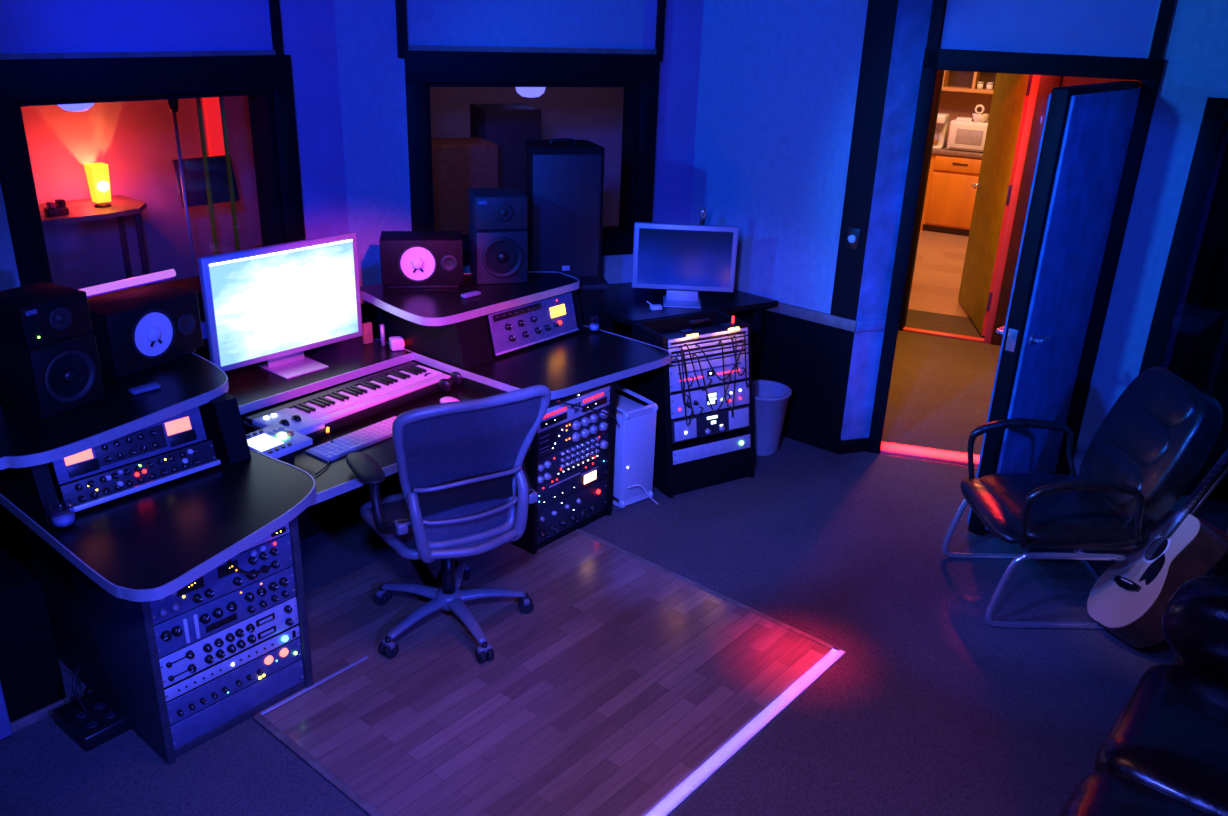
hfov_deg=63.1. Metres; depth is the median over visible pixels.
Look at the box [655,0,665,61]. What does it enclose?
trim
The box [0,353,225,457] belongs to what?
shelf
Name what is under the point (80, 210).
side table
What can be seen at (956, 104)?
wall
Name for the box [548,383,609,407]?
rack
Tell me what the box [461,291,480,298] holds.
remote control
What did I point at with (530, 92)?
dome lamp
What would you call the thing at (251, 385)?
shelf
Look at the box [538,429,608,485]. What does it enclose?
rack
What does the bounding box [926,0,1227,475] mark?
wall
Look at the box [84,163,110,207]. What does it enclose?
table lamp
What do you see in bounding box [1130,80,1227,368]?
wall
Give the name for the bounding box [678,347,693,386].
cable
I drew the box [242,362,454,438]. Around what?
keyboard
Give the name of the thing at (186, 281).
trim
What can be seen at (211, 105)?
wall light
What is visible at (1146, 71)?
door frame
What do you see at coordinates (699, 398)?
bay
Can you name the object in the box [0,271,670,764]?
desk
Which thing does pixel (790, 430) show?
baseboard
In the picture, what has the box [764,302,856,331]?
trim
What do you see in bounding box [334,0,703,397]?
wall
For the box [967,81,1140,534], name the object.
door
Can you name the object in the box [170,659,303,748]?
blank panel
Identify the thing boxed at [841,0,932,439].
wall
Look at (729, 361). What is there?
bay
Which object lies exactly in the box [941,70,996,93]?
wall shelf
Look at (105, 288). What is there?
tube
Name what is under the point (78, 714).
socket
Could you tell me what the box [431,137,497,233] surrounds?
wooden gobo
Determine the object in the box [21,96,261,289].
wall
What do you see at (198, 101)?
trim
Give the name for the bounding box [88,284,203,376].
speaker
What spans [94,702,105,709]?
socket
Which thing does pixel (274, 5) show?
trim
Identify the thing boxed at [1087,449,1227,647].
acoustic guitar
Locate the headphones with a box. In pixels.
[424,372,461,393]
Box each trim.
[0,50,275,59]
[87,276,199,301]
[196,98,217,254]
[219,97,239,250]
[252,713,384,815]
[260,656,367,714]
[268,0,283,54]
[395,0,407,57]
[408,45,656,53]
[576,529,839,650]
[645,647,845,815]
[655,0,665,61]
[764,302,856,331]
[856,319,885,331]
[880,442,979,466]
[898,70,1060,345]
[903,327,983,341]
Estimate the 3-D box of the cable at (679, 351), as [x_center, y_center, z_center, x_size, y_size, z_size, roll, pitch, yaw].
[0.344,-0.097,4.898,0.102,0.375,0.049,7,23,11]
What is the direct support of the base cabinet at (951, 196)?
on the floor
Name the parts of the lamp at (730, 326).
bulb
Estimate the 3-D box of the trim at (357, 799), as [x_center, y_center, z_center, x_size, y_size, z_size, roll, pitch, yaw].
[-0.729,1.219,3.018,1.280,0.012,0.029,20,28,36]
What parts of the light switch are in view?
knob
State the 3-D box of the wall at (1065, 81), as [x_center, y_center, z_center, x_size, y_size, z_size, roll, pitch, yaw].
[3.062,-1.830,7.010,2.800,2.900,0.140,11,24,20]
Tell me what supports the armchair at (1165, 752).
on the floor
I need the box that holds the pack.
[956,117,972,121]
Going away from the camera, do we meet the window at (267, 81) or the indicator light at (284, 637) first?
the indicator light at (284, 637)
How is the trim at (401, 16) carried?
attached to the wall at (372, 86)
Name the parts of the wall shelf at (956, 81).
panel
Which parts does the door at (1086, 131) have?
handle, latch plate, handle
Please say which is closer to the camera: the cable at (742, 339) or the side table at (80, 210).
the cable at (742, 339)
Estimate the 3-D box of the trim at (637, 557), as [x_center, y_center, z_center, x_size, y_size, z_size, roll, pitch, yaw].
[0.350,0.754,4.254,1.370,0.012,0.024,20,28,36]
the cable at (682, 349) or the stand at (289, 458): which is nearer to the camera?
the stand at (289, 458)
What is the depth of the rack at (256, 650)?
3.27 m
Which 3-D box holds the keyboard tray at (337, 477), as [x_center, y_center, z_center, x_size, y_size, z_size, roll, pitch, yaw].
[-1.007,0.074,4.042,0.770,0.025,1.100,20,28,36]
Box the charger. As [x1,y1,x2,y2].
[389,336,404,350]
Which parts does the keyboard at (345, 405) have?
rail, rail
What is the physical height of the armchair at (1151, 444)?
0.991 m
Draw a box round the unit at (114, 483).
[47,407,220,511]
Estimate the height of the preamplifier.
0.230 m
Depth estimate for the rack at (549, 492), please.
4.54 m
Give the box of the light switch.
[846,227,860,249]
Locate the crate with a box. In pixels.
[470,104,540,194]
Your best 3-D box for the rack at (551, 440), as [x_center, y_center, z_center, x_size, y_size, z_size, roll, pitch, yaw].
[-0.286,0.068,4.530,0.326,0.116,0.483,20,28,36]
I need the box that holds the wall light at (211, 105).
[203,97,224,156]
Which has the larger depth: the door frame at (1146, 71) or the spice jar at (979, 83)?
the spice jar at (979, 83)
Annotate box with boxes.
[43,199,68,216]
[362,322,372,343]
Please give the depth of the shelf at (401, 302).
4.64 m
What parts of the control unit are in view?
white panel, white panel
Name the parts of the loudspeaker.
carry handle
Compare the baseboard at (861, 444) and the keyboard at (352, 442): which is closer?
the keyboard at (352, 442)
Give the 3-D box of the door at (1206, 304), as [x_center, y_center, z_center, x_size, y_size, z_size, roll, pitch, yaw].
[3.198,-1.075,5.174,0.930,2.900,0.050,8,23,14]
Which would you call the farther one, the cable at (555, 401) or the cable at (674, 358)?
the cable at (674, 358)
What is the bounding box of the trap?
[0,548,68,732]
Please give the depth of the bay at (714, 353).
4.97 m
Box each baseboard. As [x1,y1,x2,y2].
[781,421,840,453]
[840,437,868,453]
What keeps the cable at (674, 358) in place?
attached to the bay at (714, 353)
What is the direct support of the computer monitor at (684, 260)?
on the side table at (622, 303)
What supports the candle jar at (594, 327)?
on the desk at (100, 574)
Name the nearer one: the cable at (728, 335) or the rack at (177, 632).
the rack at (177, 632)
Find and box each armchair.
[942,366,1222,628]
[1058,575,1227,815]
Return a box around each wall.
[0,0,348,560]
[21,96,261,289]
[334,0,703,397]
[430,87,623,226]
[690,0,898,438]
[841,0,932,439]
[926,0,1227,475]
[938,91,992,144]
[1059,76,1129,86]
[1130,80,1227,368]
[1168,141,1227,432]
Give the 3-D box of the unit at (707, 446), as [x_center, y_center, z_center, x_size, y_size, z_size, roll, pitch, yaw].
[0.456,0.193,5.152,0.483,0.099,0.198,-11,26,-29]
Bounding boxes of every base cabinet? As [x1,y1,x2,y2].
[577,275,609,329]
[920,154,932,230]
[923,154,981,235]
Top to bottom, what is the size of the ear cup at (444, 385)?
0.068 m
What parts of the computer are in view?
handle, handle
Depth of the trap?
3.27 m
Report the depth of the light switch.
5.16 m
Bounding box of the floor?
[0,230,1227,815]
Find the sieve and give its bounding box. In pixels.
[975,104,983,113]
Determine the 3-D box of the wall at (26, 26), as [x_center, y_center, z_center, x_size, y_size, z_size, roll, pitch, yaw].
[-2.229,-0.838,4.091,0.160,2.900,2.573,20,28,36]
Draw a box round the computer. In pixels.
[612,384,657,507]
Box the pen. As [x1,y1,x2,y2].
[380,324,384,345]
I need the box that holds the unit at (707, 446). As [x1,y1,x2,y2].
[671,431,749,464]
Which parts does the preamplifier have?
knob, knob, dark panel, knob, knob, knob, knob, knob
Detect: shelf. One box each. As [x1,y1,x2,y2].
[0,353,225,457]
[224,336,411,405]
[360,272,577,317]
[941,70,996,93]
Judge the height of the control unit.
0.143 m
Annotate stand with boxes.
[167,99,196,276]
[172,155,239,207]
[277,452,294,463]
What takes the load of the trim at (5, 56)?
attached to the wall at (26, 26)
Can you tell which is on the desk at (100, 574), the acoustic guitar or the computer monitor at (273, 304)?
the computer monitor at (273, 304)
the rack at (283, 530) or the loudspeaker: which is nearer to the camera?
the rack at (283, 530)
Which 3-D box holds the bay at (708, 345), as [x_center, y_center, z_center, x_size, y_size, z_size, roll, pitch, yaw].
[0.426,-0.323,5.029,0.483,0.066,0.188,-11,26,-29]
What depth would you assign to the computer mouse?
4.20 m
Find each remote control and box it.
[128,382,160,394]
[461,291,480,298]
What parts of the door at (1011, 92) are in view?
handle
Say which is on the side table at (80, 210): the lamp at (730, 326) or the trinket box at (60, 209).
the trinket box at (60, 209)
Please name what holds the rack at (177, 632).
in the desk at (100, 574)
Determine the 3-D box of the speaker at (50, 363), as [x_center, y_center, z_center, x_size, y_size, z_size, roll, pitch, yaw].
[-1.847,-0.191,3.244,0.236,0.370,0.225,13,25,25]
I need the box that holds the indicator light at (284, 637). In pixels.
[282,635,287,641]
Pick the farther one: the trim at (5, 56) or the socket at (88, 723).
the trim at (5, 56)
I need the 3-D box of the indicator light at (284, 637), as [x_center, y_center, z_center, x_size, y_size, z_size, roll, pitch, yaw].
[-1.118,0.787,3.407,0.011,0.021,0.022,20,28,36]
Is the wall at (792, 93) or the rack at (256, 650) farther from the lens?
the wall at (792, 93)
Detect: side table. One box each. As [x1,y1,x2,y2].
[38,195,150,288]
[598,282,777,379]
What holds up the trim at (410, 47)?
attached to the wall at (372, 86)
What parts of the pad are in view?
jog knob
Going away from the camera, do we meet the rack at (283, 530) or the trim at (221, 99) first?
the rack at (283, 530)
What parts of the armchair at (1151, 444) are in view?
cantilever leg, armrest, cantilever leg, armrest, backrest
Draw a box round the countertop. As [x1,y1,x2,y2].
[932,145,982,157]
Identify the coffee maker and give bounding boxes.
[933,113,949,148]
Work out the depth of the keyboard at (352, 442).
3.84 m
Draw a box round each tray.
[242,386,486,492]
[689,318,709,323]
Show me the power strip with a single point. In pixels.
(106, 720)
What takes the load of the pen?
on the desk at (100, 574)
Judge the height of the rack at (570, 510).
0.164 m
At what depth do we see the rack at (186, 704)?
3.29 m
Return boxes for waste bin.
[752,379,791,455]
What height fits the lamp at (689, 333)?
0.019 m
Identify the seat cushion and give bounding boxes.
[979,473,1146,549]
[1058,771,1213,815]
[1095,663,1227,815]
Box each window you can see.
[0,55,305,320]
[404,51,659,264]
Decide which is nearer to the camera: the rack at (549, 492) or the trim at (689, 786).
the trim at (689, 786)
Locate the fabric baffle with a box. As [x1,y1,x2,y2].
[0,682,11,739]
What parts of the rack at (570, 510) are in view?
knob, knob, knob, knob, knob, knob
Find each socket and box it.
[75,711,86,718]
[85,720,97,727]
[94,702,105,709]
[104,711,115,718]
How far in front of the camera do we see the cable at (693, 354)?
4.96 m
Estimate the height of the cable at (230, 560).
0.136 m
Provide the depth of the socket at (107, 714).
3.30 m
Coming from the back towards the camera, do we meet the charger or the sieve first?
the sieve
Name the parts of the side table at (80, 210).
leg, leg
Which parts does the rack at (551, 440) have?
knob, knob, knob, knob, knob, knob, knob, knob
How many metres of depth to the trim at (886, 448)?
5.57 m
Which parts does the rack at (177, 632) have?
knob, knob, knob, knob, knob, knob, knob, knob, knob, knob, knob, knob, knob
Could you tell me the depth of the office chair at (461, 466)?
3.52 m
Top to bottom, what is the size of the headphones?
0.068 m
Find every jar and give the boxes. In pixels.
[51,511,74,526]
[589,324,598,330]
[976,81,983,89]
[986,82,993,89]
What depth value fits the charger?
4.62 m
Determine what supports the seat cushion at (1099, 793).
on the armchair at (1165, 752)
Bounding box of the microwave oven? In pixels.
[947,119,987,151]
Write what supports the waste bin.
on the floor
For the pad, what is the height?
0.044 m
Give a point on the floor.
(930, 708)
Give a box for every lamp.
[57,103,94,111]
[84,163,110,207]
[515,87,545,97]
[679,329,697,337]
[720,323,739,330]
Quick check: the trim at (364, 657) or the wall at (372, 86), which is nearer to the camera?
the trim at (364, 657)
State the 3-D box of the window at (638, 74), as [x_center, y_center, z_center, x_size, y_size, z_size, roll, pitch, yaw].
[-0.436,-1.345,5.372,1.365,1.075,0.195,-7,24,-22]
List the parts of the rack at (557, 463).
knob, knob, knob, knob, knob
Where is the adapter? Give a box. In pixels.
[647,301,661,310]
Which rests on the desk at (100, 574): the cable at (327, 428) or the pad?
the cable at (327, 428)
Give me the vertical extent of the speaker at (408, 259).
0.235 m
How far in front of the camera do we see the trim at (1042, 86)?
7.19 m
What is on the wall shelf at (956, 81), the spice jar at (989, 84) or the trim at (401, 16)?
the spice jar at (989, 84)
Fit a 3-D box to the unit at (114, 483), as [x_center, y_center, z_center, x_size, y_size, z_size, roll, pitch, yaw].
[-1.614,0.154,3.312,0.272,0.242,0.499,20,28,36]
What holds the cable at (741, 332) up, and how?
attached to the bay at (717, 332)
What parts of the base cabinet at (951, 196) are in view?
door, drawer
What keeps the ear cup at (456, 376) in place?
on the headphones
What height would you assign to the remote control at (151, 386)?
0.018 m
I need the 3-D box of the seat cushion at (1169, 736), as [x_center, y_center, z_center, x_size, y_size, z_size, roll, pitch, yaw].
[1.825,1.030,2.834,0.740,0.170,0.664,20,28,36]
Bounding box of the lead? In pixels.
[72,663,91,714]
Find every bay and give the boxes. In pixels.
[661,325,747,347]
[667,336,747,355]
[668,354,748,393]
[669,345,747,365]
[669,380,748,418]
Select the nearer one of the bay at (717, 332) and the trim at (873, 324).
the bay at (717, 332)
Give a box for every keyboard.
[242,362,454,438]
[305,416,396,461]
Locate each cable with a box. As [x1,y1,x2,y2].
[229,559,270,574]
[315,427,332,474]
[555,401,617,423]
[627,484,658,504]
[674,358,688,405]
[677,351,692,425]
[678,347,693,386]
[680,349,702,416]
[683,344,711,390]
[692,354,730,411]
[695,339,744,380]
[718,341,730,402]
[727,336,736,417]
[728,335,745,375]
[741,332,748,387]
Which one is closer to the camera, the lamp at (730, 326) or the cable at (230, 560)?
the cable at (230, 560)
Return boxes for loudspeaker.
[526,138,604,283]
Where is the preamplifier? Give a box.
[484,292,578,355]
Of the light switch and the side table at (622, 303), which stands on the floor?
the side table at (622, 303)
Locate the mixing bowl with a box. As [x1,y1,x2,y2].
[973,113,988,121]
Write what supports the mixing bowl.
on the microwave oven
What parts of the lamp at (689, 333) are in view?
bulb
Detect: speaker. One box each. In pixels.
[0,281,104,418]
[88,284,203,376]
[379,231,463,287]
[468,188,527,283]
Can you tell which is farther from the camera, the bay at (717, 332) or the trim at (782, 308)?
the trim at (782, 308)
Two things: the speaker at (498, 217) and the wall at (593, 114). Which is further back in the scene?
the wall at (593, 114)
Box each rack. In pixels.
[150,534,292,624]
[154,566,295,657]
[159,597,298,687]
[164,625,299,701]
[166,638,301,725]
[242,522,289,551]
[537,455,607,509]
[537,478,606,543]
[538,385,609,432]
[538,406,608,458]
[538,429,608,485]
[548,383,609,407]
[629,310,753,497]
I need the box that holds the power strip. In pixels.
[53,688,130,750]
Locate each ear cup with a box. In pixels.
[437,379,451,393]
[450,372,461,385]
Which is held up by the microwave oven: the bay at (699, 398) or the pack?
the pack
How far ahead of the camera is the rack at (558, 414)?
4.41 m
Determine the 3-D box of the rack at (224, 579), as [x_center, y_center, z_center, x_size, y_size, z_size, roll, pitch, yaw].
[-1.339,0.498,3.242,0.321,0.120,0.483,20,28,36]
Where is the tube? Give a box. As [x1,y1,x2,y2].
[78,269,175,297]
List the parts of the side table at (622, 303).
leg, leg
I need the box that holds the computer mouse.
[440,396,458,402]
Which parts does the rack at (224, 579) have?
knob, knob, knob, knob, knob, knob, knob, knob, knob, knob, knob, knob, knob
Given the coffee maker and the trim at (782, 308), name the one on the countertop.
the coffee maker
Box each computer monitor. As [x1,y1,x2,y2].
[198,232,362,378]
[632,222,738,308]
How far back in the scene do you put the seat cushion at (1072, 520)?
3.98 m
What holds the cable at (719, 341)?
attached to the bay at (708, 345)
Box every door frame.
[867,0,1174,474]
[1139,97,1227,500]
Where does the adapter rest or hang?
on the side table at (622, 303)
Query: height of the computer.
0.525 m
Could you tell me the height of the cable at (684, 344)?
0.239 m
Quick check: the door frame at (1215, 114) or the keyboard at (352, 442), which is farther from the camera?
the door frame at (1215, 114)
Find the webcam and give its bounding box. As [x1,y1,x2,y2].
[699,206,706,224]
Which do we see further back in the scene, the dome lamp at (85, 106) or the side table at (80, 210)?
the side table at (80, 210)
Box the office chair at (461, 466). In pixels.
[346,385,550,663]
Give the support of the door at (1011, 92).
in the wall at (1065, 81)
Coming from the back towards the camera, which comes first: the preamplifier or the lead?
the preamplifier
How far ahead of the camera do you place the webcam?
5.25 m
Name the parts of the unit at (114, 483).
knob, knob, knob, knob, knob, knob, knob, knob, knob, knob, knob, knob, knob, knob, channel strip, knob, knob, knob, dark panel, knob, knob, knob, knob, knob, knob, knob, knob, knob, knob, knob, knob, knob, knob, knob, knob, knob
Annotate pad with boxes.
[246,423,312,458]
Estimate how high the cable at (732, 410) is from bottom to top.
0.411 m
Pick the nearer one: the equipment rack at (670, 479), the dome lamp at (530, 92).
the equipment rack at (670, 479)
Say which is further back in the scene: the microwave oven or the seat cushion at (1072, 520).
the microwave oven
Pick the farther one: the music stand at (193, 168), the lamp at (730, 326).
the music stand at (193, 168)
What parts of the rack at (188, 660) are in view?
knob, knob, knob, knob, knob, knob, knob, knob, knob, knob, knob, knob, knob, knob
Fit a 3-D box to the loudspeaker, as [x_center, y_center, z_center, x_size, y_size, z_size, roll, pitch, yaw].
[-0.275,-1.035,5.217,0.380,0.730,0.318,-3,23,-13]
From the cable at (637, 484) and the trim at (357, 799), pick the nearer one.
the trim at (357, 799)
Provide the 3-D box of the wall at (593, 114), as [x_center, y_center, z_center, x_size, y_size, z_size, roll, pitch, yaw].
[-0.222,-2.267,7.773,3.500,2.900,0.100,-3,23,-12]
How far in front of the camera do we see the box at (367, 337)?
4.68 m
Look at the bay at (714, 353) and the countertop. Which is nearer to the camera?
the bay at (714, 353)
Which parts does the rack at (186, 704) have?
knob, knob, knob, knob, knob, knob, knob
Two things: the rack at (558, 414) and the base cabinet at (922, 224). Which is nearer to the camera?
the rack at (558, 414)
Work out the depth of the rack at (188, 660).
3.23 m
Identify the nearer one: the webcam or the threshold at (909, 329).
the webcam
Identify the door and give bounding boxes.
[958,73,1032,335]
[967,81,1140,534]

